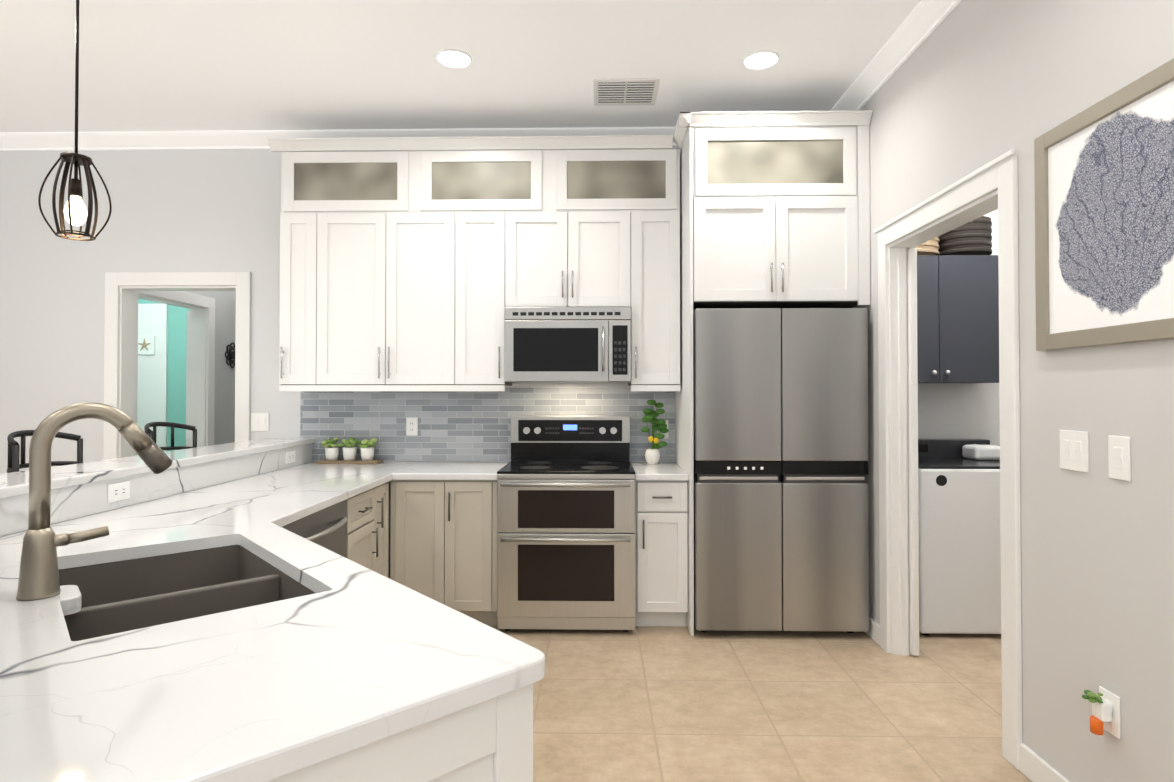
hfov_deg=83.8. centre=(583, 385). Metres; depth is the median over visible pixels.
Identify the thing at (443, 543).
base cabinet
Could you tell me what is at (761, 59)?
recessed light
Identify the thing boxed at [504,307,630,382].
microwave
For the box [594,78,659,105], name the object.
ceiling vent
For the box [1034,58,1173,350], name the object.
framed picture
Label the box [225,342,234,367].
wall art
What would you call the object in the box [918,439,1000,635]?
washer
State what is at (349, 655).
countertop
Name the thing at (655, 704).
floor
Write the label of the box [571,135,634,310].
upper cabinet
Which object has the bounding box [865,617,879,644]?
baseboard
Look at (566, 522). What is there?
range
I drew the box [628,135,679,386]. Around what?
upper cabinet
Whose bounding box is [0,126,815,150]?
crown molding
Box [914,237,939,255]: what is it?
wicker basket
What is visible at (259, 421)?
light switch
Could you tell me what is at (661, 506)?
base cabinet
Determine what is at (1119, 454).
light switch
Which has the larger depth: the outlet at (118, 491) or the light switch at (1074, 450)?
the outlet at (118, 491)
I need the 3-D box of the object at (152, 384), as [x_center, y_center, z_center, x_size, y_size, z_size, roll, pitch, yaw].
[-4.735,0.273,7.022,0.490,2.299,0.069,0,-1,1]
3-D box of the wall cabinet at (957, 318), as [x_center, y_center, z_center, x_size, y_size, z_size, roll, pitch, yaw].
[2.146,-0.398,4.082,0.800,0.770,0.341,0,-1,1]
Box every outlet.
[107,481,129,502]
[286,451,294,463]
[406,417,417,435]
[1099,686,1120,738]
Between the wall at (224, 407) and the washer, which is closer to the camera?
the washer
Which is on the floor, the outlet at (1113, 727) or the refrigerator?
the refrigerator
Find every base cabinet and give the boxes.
[266,683,532,781]
[347,480,391,577]
[390,480,457,610]
[458,480,497,624]
[635,480,687,626]
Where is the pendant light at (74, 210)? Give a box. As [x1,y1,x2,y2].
[38,0,111,240]
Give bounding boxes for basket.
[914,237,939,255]
[938,216,991,255]
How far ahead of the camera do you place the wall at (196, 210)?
4.37 m
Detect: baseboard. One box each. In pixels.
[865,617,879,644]
[1019,743,1069,781]
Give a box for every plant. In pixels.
[641,399,668,463]
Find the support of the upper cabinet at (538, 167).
attached to the wall at (196, 210)
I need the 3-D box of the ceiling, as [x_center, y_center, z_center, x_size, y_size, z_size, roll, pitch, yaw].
[-1.155,-1.728,2.108,9.150,0.080,10.200,0,-1,1]
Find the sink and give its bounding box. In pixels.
[59,545,314,640]
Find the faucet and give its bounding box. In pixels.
[16,402,172,600]
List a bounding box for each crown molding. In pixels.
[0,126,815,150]
[830,0,960,110]
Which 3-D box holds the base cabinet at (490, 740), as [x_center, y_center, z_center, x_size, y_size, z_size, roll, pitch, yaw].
[-0.357,0.923,0.919,0.533,0.848,0.544,0,-1,1]
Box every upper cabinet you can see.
[275,137,398,386]
[399,137,446,386]
[447,136,511,386]
[507,136,570,306]
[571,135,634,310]
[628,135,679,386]
[673,110,872,635]
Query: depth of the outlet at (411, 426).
4.30 m
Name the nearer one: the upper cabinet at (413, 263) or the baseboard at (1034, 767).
the baseboard at (1034, 767)
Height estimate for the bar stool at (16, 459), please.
1.183 m
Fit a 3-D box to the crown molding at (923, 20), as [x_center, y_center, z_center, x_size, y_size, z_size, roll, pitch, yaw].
[1.473,-1.662,0.618,0.095,0.088,7.330,0,-1,1]
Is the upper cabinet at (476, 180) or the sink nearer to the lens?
the sink
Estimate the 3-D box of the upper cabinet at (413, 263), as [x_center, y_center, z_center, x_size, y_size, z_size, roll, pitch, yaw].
[-1.020,-0.745,4.147,0.356,1.493,0.348,0,-1,1]
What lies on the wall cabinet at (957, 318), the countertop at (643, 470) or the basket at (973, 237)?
the basket at (973, 237)
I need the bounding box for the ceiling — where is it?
[0,0,920,131]
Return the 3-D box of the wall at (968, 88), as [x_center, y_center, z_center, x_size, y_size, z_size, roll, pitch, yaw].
[1.581,-0.181,0.598,0.120,3.050,7.330,0,-1,1]
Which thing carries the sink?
in the countertop at (349, 655)
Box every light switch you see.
[251,413,268,430]
[657,420,667,438]
[1060,430,1088,472]
[1108,435,1130,480]
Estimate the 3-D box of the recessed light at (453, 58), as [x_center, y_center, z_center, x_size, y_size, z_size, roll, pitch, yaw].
[-0.662,-1.669,3.342,0.178,0.016,0.178,0,-1,1]
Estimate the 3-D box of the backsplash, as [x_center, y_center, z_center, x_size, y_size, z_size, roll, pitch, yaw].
[-0.637,0.261,4.299,2.470,0.486,0.008,0,-1,1]
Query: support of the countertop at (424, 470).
on the base cabinet at (477, 499)
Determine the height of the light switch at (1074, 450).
0.125 m
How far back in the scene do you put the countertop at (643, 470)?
3.77 m
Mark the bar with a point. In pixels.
(12, 484)
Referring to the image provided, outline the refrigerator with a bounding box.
[693,308,868,632]
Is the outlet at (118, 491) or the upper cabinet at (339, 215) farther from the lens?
the upper cabinet at (339, 215)
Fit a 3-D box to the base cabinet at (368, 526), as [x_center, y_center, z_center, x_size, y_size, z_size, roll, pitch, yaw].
[-1.428,0.957,3.690,0.728,0.848,1.235,0,-1,1]
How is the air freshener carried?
attached to the outlet at (1113, 727)
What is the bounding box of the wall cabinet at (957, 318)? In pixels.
[917,255,998,382]
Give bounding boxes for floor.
[488,625,1031,781]
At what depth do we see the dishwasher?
2.83 m
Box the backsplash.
[300,388,674,461]
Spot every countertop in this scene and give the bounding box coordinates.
[0,444,419,555]
[0,480,544,781]
[400,462,508,479]
[631,462,688,479]
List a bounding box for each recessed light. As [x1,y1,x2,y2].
[436,49,471,67]
[743,50,778,69]
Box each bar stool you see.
[7,430,82,472]
[144,422,196,449]
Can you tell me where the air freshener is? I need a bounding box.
[1082,690,1111,734]
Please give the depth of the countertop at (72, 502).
2.82 m
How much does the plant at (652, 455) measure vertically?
0.410 m
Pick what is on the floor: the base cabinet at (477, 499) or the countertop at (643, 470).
the base cabinet at (477, 499)
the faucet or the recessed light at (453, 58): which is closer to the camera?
the faucet
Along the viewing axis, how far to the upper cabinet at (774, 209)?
3.62 m
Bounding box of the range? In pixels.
[497,416,634,631]
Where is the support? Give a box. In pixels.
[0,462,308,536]
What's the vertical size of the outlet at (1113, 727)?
0.120 m
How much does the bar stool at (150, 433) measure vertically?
1.183 m
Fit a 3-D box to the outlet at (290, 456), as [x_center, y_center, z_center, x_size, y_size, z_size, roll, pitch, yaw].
[-1.793,0.441,4.005,0.008,0.070,0.115,0,-1,1]
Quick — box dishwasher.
[282,499,347,557]
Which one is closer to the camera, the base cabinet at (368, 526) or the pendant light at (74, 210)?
the pendant light at (74, 210)
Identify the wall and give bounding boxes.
[0,146,999,473]
[138,291,235,450]
[852,0,1173,781]
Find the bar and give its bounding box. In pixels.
[0,438,314,498]

